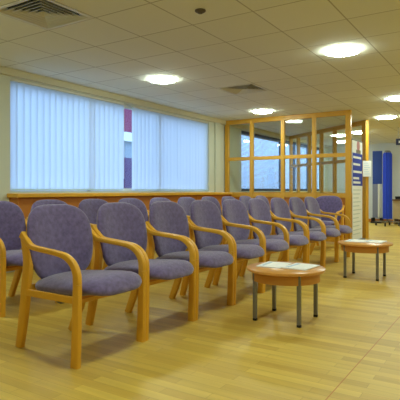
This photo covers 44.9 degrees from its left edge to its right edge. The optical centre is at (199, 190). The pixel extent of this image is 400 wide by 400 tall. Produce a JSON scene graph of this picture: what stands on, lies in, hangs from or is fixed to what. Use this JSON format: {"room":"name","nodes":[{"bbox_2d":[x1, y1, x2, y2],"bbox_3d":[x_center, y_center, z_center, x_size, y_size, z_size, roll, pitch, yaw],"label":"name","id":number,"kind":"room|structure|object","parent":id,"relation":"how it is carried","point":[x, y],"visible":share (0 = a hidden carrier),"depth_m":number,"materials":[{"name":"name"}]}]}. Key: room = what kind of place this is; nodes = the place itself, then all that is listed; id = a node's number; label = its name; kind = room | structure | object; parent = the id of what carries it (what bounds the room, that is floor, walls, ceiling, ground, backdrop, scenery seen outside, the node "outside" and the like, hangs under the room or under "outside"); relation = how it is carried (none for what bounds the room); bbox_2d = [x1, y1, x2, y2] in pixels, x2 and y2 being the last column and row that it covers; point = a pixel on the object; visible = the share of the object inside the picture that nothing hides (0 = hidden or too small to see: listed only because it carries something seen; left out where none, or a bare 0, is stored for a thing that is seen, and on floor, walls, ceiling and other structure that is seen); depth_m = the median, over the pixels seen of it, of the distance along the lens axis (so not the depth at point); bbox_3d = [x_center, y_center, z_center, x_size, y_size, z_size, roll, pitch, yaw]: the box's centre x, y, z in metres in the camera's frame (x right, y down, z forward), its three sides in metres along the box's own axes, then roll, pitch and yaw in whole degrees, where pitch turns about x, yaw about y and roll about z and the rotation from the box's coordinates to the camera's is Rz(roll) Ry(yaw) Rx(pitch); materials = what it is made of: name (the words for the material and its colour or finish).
{"room":"hospital interior","nodes":[
{"label":"hospital interior","id":0,"kind":"room"},
{"bbox_2d":[0,74,327,272],"bbox_3d":[-0.810,-0.240,8.434,0.200,2.480,18.500,0,0,33],"label":"wall","id":1,"kind":"structure","parent":0,"point":[235,133],"depth_m":9.34,"materials":[{"name":"beige paint"}]},
{"bbox_2d":[10,105,131,191],"bbox_3d":[-1.176,-0.685,7.921,0.060,1.400,4.620,0,0,33],"label":"window","id":2,"kind":"structure","parent":1,"relation":"in","point":[125,106],"depth_m":7.01,"materials":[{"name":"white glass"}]},
{"bbox_2d":[10,78,123,190],"bbox_3d":[-1.784,-0.693,6.813,0.052,1.385,2.085,0,0,33],"label":"vertical blind","id":3,"kind":"object","parent":2,"relation":"attached to","point":[61,140],"visible":1,"depth_m":6.65,"materials":[{"name":"white fabric"}]},
{"bbox_2d":[9,195,230,227],"bbox_3d":[-0.838,0.492,8.048,0.170,0.815,5.220,0,0,33],"label":"trim","id":4,"kind":"structure","parent":1,"relation":"attached to","point":[25,204],"depth_m":6.79,"materials":[{"name":"orange wood"}]},
{"bbox_2d":[7,192,232,197],"bbox_3d":[-0.828,0.060,8.018,0.220,0.050,5.260,0,0,33],"label":"trim","id":5,"kind":"structure","parent":1,"relation":"attached to","point":[9,195],"depth_m":6.92,"materials":[{"name":"brown wood"}]},
{"bbox_2d":[0,66,329,148],"bbox_3d":[-0.705,-1.438,8.366,0.050,0.085,18.500,0,0,33],"label":"trim","id":6,"kind":"structure","parent":1,"relation":"attached to","point":[3,70],"depth_m":7.42,"materials":[{"name":"beige paint"}]},
{"bbox_2d":[131,105,207,190],"bbox_3d":[-0.473,-0.693,8.847,0.052,1.385,2.305,0,0,33],"label":"vertical blind","id":7,"kind":"object","parent":1,"relation":"attached to","point":[170,151],"visible":1,"depth_m":8.67,"materials":[{"name":"white fabric"}]},
{"bbox_2d":[214,123,219,191],"bbox_3d":[0.357,-0.680,10.014,0.050,1.430,0.180,0,0,33],"label":"trim","id":8,"kind":"structure","parent":1,"relation":"attached to","point":[216,125],"depth_m":9.96,"materials":[{"name":"beige paint"}]},
{"bbox_2d":[241,131,318,190],"bbox_3d":[2.394,-0.685,13.460,0.060,1.400,5.795,0,0,33],"label":"window","id":9,"kind":"structure","parent":1,"relation":"in","point":[242,132],"depth_m":13.09,"materials":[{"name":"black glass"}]},
{"bbox_2d":[241,134,278,188],"bbox_3d":[1.538,-0.687,12.242,0.030,1.272,2.137,0,0,33],"label":"blind","id":10,"kind":"object","parent":9,"relation":"attached to","point":[273,176],"depth_m":12.27,"materials":[{"name":"white fabric"}]},
{"bbox_2d":[285,143,288,186],"bbox_3d":[2.438,-0.716,13.637,0.030,1.209,0.216,0,0,33],"label":"blind","id":11,"kind":"object","parent":9,"relation":"attached to","point":[287,145],"depth_m":13.65,"materials":[{"name":"white fabric"}]},
{"bbox_2d":[300,146,305,188],"bbox_3d":[3.111,-0.690,14.682,0.030,1.259,0.418,0,0,33],"label":"blind","id":12,"kind":"object","parent":9,"relation":"attached to","point":[302,160],"depth_m":14.67,"materials":[{"name":"white fabric"}]},
{"bbox_2d":[233,192,331,192],"bbox_3d":[2.498,0.060,13.214,0.180,0.050,6.880,0,0,33],"label":"trim","id":13,"kind":"structure","parent":1,"relation":"attached to","point":[233,192],"depth_m":12.00,"materials":[{"name":"brown wood"}]},
{"bbox_2d":[0,222,399,399],"bbox_3d":[2.784,1.030,6.118,8.350,0.060,18.500,0,0,33],"label":"floor","id":14,"kind":"structure","parent":0,"point":[223,354],"depth_m":3.18,"materials":[{"name":"brown wood"}]},
{"bbox_2d":[0,201,56,316],"bbox_3d":[-1.624,0.551,4.212,0.722,0.918,0.604,0,0,33],"label":"armchair","id":15,"kind":"object","parent":14,"relation":"on","point":[13,222],"visible":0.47,"depth_m":4.37,"materials":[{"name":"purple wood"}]},
{"bbox_2d":[26,200,107,268],"bbox_3d":[-1.299,0.551,4.722,0.722,0.918,0.604,0,0,33],"label":"armchair","id":16,"kind":"object","parent":14,"relation":"on","point":[40,202],"visible":0.03,"depth_m":4.82,"materials":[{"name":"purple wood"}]},
{"bbox_2d":[15,204,145,368],"bbox_3d":[-0.754,0.551,3.103,0.722,0.918,0.604,0,0,33],"label":"armchair","id":17,"kind":"object","parent":14,"relation":"on","point":[58,243],"visible":1,"depth_m":3.03,"materials":[{"name":"fabric"}]},
{"bbox_2d":[78,199,107,269],"bbox_3d":[-0.971,0.551,5.230,0.722,0.918,0.604,0,0,33],"label":"armchair","id":18,"kind":"object","parent":14,"relation":"on","point":[90,207],"visible":0.09,"depth_m":5.30,"materials":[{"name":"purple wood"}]},
{"bbox_2d":[119,198,148,221],"bbox_3d":[-0.642,0.551,5.738,0.722,0.918,0.604,0,0,33],"label":"armchair","id":19,"kind":"object","parent":14,"relation":"on","point":[139,204],"visible":0.09,"depth_m":5.97,"materials":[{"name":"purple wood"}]},
{"bbox_2d":[85,202,195,340],"bbox_3d":[-0.427,0.551,3.612,0.722,0.918,0.604,0,0,33],"label":"armchair","id":20,"kind":"object","parent":14,"relation":"on","point":[120,221],"visible":0.64,"depth_m":3.62,"materials":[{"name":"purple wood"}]},
{"bbox_2d":[147,197,189,218],"bbox_3d":[-0.320,0.551,6.251,0.722,0.918,0.604,0,0,33],"label":"armchair","id":21,"kind":"object","parent":14,"relation":"on","point":[152,200],"visible":0.09,"depth_m":6.33,"materials":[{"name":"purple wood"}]},
{"bbox_2d":[145,201,234,320],"bbox_3d":[-0.098,0.551,4.120,0.722,0.918,0.604,0,0,33],"label":"armchair","id":22,"kind":"object","parent":14,"relation":"on","point":[169,217],"visible":0.71,"depth_m":4.15,"materials":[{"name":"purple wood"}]},
{"bbox_2d":[177,197,227,243],"bbox_3d":[0.015,0.551,6.754,0.722,0.918,0.604,0,0,33],"label":"armchair","id":23,"kind":"object","parent":14,"relation":"on","point":[185,202],"visible":0.07,"depth_m":6.84,"materials":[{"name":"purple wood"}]},
{"bbox_2d":[201,197,222,215],"bbox_3d":[0.341,0.551,7.264,0.722,0.918,0.604,0,0,33],"label":"armchair","id":24,"kind":"object","parent":14,"relation":"on","point":[212,199],"visible":0.06,"depth_m":7.50,"materials":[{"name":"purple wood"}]},
{"bbox_2d":[179,200,264,304],"bbox_3d":[0.233,0.551,4.627,0.722,0.918,0.604,0,0,33],"label":"armchair","id":25,"kind":"object","parent":14,"relation":"on","point":[203,213],"visible":0.73,"depth_m":4.63,"materials":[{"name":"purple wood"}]},
{"bbox_2d":[221,196,234,208],"bbox_3d":[0.671,0.551,7.771,0.722,0.918,0.604,0,0,33],"label":"armchair","id":26,"kind":"object","parent":14,"relation":"on","point":[224,197],"visible":0.05,"depth_m":7.85,"materials":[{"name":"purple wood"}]},
{"bbox_2d":[239,196,250,210],"bbox_3d":[0.994,0.551,8.282,0.722,0.918,0.604,0,0,33],"label":"armchair","id":27,"kind":"object","parent":14,"relation":"on","point":[244,199],"visible":0.06,"depth_m":8.38,"materials":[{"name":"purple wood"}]},
{"bbox_2d":[212,199,288,292],"bbox_3d":[0.559,0.551,5.136,0.722,0.918,0.604,0,0,33],"label":"armchair","id":28,"kind":"object","parent":14,"relation":"on","point":[234,211],"visible":0.62,"depth_m":5.18,"materials":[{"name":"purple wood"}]},
{"bbox_2d":[252,195,293,238],"bbox_3d":[1.326,0.551,8.788,0.722,0.918,0.604,0,0,33],"label":"armchair","id":29,"kind":"object","parent":14,"relation":"on","point":[264,198],"visible":0.07,"depth_m":9.00,"materials":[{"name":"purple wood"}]},
{"bbox_2d":[239,198,308,276],"bbox_3d":[0.882,0.551,5.648,0.722,0.918,0.604,0,0,33],"label":"armchair","id":30,"kind":"object","parent":14,"relation":"on","point":[258,209],"visible":0.53,"depth_m":5.71,"materials":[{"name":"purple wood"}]},
{"bbox_2d":[247,261,325,327],"bbox_3d":[0.670,0.799,3.780,0.604,0.402,0.604,0,0,33],"label":"coffee table","id":31,"kind":"object","parent":14,"relation":"on","point":[264,275],"visible":0.88,"depth_m":3.59,"materials":[{"name":"brown wood"}]},
{"bbox_2d":[256,261,291,268],"bbox_3d":[0.595,0.595,3.876,0.202,0.007,0.282,0,0,28],"label":"magazine","id":32,"kind":"object","parent":31,"relation":"on","point":[269,264],"visible":1,"depth_m":3.87,"materials":[{"name":"white paper"}]},
{"bbox_2d":[281,263,319,270],"bbox_3d":[0.786,0.594,3.776,0.202,0.009,0.282,0,0,36],"label":"magazine","id":33,"kind":"object","parent":31,"relation":"on","point":[296,266],"visible":1,"depth_m":3.76,"materials":[{"name":"white paper"}]},
{"bbox_2d":[225,110,351,241],"bbox_3d":[1.662,-0.239,9.601,2.650,2.479,0.075,0,0,33],"label":"wall","id":34,"kind":"structure","parent":14,"relation":"on","point":[346,197],"depth_m":9.39,"materials":[{"name":"brown wood"}]},
{"bbox_2d":[266,198,326,267],"bbox_3d":[1.218,0.551,6.151,0.722,0.918,0.604,0,0,33],"label":"armchair","id":35,"kind":"object","parent":14,"relation":"on","point":[279,206],"visible":0.66,"depth_m":6.23,"materials":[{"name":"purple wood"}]},
{"bbox_2d":[282,197,340,263],"bbox_3d":[1.545,0.551,6.660,0.722,0.918,0.604,0,0,33],"label":"armchair","id":36,"kind":"object","parent":14,"relation":"on","point":[297,207],"visible":0.57,"depth_m":6.74,"materials":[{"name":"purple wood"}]},
{"bbox_2d":[298,197,352,257],"bbox_3d":[1.867,0.551,7.172,0.722,0.918,0.604,0,0,33],"label":"armchair","id":37,"kind":"object","parent":14,"relation":"on","point":[311,204],"visible":0.58,"depth_m":7.25,"materials":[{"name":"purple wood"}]},
{"bbox_2d":[289,120,368,237],"bbox_3d":[2.982,-0.239,11.664,0.076,2.479,3.245,0,0,-19],"label":"wall","id":38,"kind":"structure","parent":14,"relation":"on","point":[365,123],"depth_m":11.26,"materials":[{"name":"brown wood"}]},
{"bbox_2d":[363,161,370,176],"bbox_3d":[3.485,-0.455,10.097,0.170,0.330,0.005,0,0,5],"label":"notice","id":39,"kind":"object","parent":38,"relation":"attached to","point":[366,164],"visible":1,"depth_m":10.10,"materials":[{"name":"white paper"}]},
{"bbox_2d":[316,196,344,250],"bbox_3d":[2.145,0.551,8.385,0.604,0.918,0.722,0,0,33],"label":"armchair","id":40,"kind":"object","parent":14,"relation":"on","point":[332,204],"visible":0.3,"depth_m":8.50,"materials":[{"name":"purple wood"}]},
{"bbox_2d":[351,139,364,239],"bbox_3d":[2.983,0.022,9.177,0.120,1.955,0.720,0,0,33],"label":"banner","id":41,"kind":"object","parent":14,"relation":"on","point":[356,145],"visible":0.8,"depth_m":9.16,"materials":[{"name":"plastic"}]},
{"bbox_2d":[353,189,360,234],"bbox_3d":[2.982,0.403,9.166,0.002,0.845,0.580,0,0,33],"label":"print","id":42,"kind":"object","parent":41,"relation":"attached to","point":[356,192],"depth_m":9.14},
{"bbox_2d":[325,316,399,399],"bbox_3d":[2.975,1.000,5.994,0.005,0.001,18.500,0,0,33],"label":"trim","id":43,"kind":"structure","parent":14,"relation":"on","point":[399,316],"depth_m":2.80,"materials":[{"name":"orange wood"}]},
{"bbox_2d":[338,240,392,280],"bbox_3d":[1.908,0.799,5.599,0.604,0.402,0.604,0,0,33],"label":"coffee table","id":44,"kind":"object","parent":14,"relation":"on","point":[354,247],"visible":0.92,"depth_m":5.41,"materials":[{"name":"brown wood"}]},
{"bbox_2d":[344,239,366,242],"bbox_3d":[1.840,0.594,5.715,0.202,0.008,0.282,0,0,30],"label":"magazine","id":45,"kind":"object","parent":44,"relation":"on","point":[349,240],"visible":0.93,"depth_m":5.72,"materials":[{"name":"white paper"}]},
{"bbox_2d":[363,240,386,243],"bbox_3d":[2.031,0.593,5.615,0.202,0.010,0.282,0,0,35],"label":"magazine","id":46,"kind":"object","parent":44,"relation":"on","point":[367,241],"visible":1,"depth_m":5.59,"materials":[{"name":"white paper"}]},
{"bbox_2d":[370,151,383,222],"bbox_3d":[5.483,-0.110,14.966,0.320,2.220,0.400,0,0,33],"label":"display board","id":47,"kind":"object","parent":14,"relation":"on","point":[377,155],"visible":0.9,"depth_m":14.96,"materials":[{"name":"blue fabric"}]},
{"bbox_2d":[375,150,399,225],"bbox_3d":[5.309,-0.070,13.710,0.517,2.140,0.543,0,0,-14],"label":"folding screen","id":48,"kind":"object","parent":14,"relation":"on","point":[387,155],"visible":1,"depth_m":13.61,"materials":[{"name":"blue fabric"}]},
{"bbox_2d":[383,152,391,218],"bbox_3d":[5.306,-0.135,13.712,0.247,1.870,0.251,0,0,33],"label":"curtain","id":49,"kind":"object","parent":48,"relation":"hanging from","point":[387,156],"depth_m":13.61,"materials":[{"name":"blue fabric"}]},
{"bbox_2d":[392,199,399,223],"bbox_3d":[6.526,0.630,14.211,1.530,0.740,0.800,0,0,33],"label":"desk","id":50,"kind":"object","parent":14,"relation":"on","point":[396,202],"visible":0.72,"depth_m":14.28,"materials":[{"name":"beige wood"}]},
{"bbox_2d":[0,0,399,145],"bbox_3d":[2.700,-1.510,6.172,8.550,0.060,18.500,0,0,33],"label":"ceiling","id":51,"kind":"structure","parent":0,"point":[277,46],"depth_m":5.34,"materials":[{"name":"tile"}]},
{"bbox_2d":[0,0,93,29],"bbox_3d":[-1.311,-1.506,4.057,0.584,0.060,0.584,0,0,33],"label":"ceiling vent","id":52,"kind":"object","parent":51,"relation":"in","point":[45,14],"visible":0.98,"depth_m":4.08,"materials":[{"name":"white metal"}]},
{"bbox_2d":[148,76,176,83],"bbox_3d":[-0.498,-1.462,6.425,0.380,0.034,0.380,0,0,33],"label":"recessed light","id":53,"kind":"object","parent":51,"relation":"in","point":[155,79],"visible":1,"depth_m":6.35,"materials":[{"name":"white plastic"}]},
{"bbox_2d":[195,8,205,13],"bbox_3d":[0.003,-1.464,3.972,0.090,0.029,0.090,0,0,33],"label":"ceiling sensor","id":54,"kind":"object","parent":51,"relation":"attached to","point":[199,10],"visible":1,"depth_m":3.95,"materials":[{"name":"brown plastic"}]},
{"bbox_2d":[217,83,269,94],"bbox_3d":[0.640,-1.506,7.083,0.584,0.060,0.584,0,0,33],"label":"ceiling vent","id":55,"kind":"object","parent":51,"relation":"in","point":[246,88],"visible":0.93,"depth_m":7.11,"materials":[{"name":"white metal"}]},
{"bbox_2d":[252,109,272,113],"bbox_3d":[1.165,-1.462,9.005,0.380,0.034,0.380,0,0,33],"label":"recessed light","id":56,"kind":"object","parent":51,"relation":"in","point":[260,111],"visible":1,"depth_m":8.90,"materials":[{"name":"white"}]},
{"bbox_2d":[324,45,361,56],"bbox_3d":[1.502,-1.462,5.099,0.380,0.034,0.380,0,0,33],"label":"recessed light","id":57,"kind":"object","parent":51,"relation":"in","point":[340,50],"visible":1,"depth_m":5.03,"materials":[{"name":"white plastic"}]},
{"bbox_2d":[376,115,395,118],"bbox_3d":[3.736,-1.462,9.727,0.380,0.034,0.380,0,0,33],"label":"recessed light","id":58,"kind":"object","parent":51,"relation":"in","point":[387,116],"visible":1,"depth_m":9.62,"materials":[{"name":"white"}]},
{"bbox_2d":[377,116,394,118],"bbox_3d":[3.736,-1.462,9.727,0.352,0.033,0.352,0,0,33],"label":"diffuser","id":59,"kind":"object","parent":58,"relation":"attached to","point":[379,117],"depth_m":9.62,"materials":[{"name":"white plastic"}]},
{"bbox_2d":[387,95,399,100],"bbox_3d":[3.182,-1.462,7.705,0.380,0.034,0.380,0,0,33],"label":"recessed light","id":60,"kind":"object","parent":51,"relation":"in","point":[393,98],"visible":1,"depth_m":7.66,"materials":[{"name":"white"}]},
{"bbox_2d":[396,127,399,144],"bbox_3d":[4.803,-1.270,11.179,0.520,0.420,0.022,0,0,33],"label":"hanging sign","id":61,"kind":"object","parent":51,"relation":"hanging from","point":[398,139],"visible":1,"depth_m":11.29,"materials":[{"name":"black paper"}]},
{"bbox_2d":[328,143,399,219],"bbox_3d":[7.738,-0.240,13.988,8.550,2.480,0.100,0,0,33],"label":"wall","id":62,"kind":"structure","parent":0,"point":[395,149],"depth_m":15.35,"materials":[{"name":"grey paint"}]},
{"bbox_2d":[369,219,399,222],"bbox_3d":[7.895,0.950,13.816,8.100,0.100,0.020,0,0,33],"label":"baseboard","id":63,"kind":"structure","parent":62,"relation":"attached to","point":[369,219],"depth_m":15.15,"materials":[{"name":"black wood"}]},
{"label":"outside","id":64,"kind":"structure","parent":0,"visible":0},
{"bbox_3d":[-19.336,1.400,30.311,54.650,0.200,90.000,0,0,33],"label":"ground","id":65,"kind":"structure","parent":64,"visible":0},
{"bbox_2d":[124,109,131,187],"bbox_3d":[-3.376,-1.850,14.788,3.100,6.300,3.900,0,0,33],"label":"building","id":66,"kind":"structure","parent":65,"relation":"on","point":[127,113],"depth_m":14.08,"materials":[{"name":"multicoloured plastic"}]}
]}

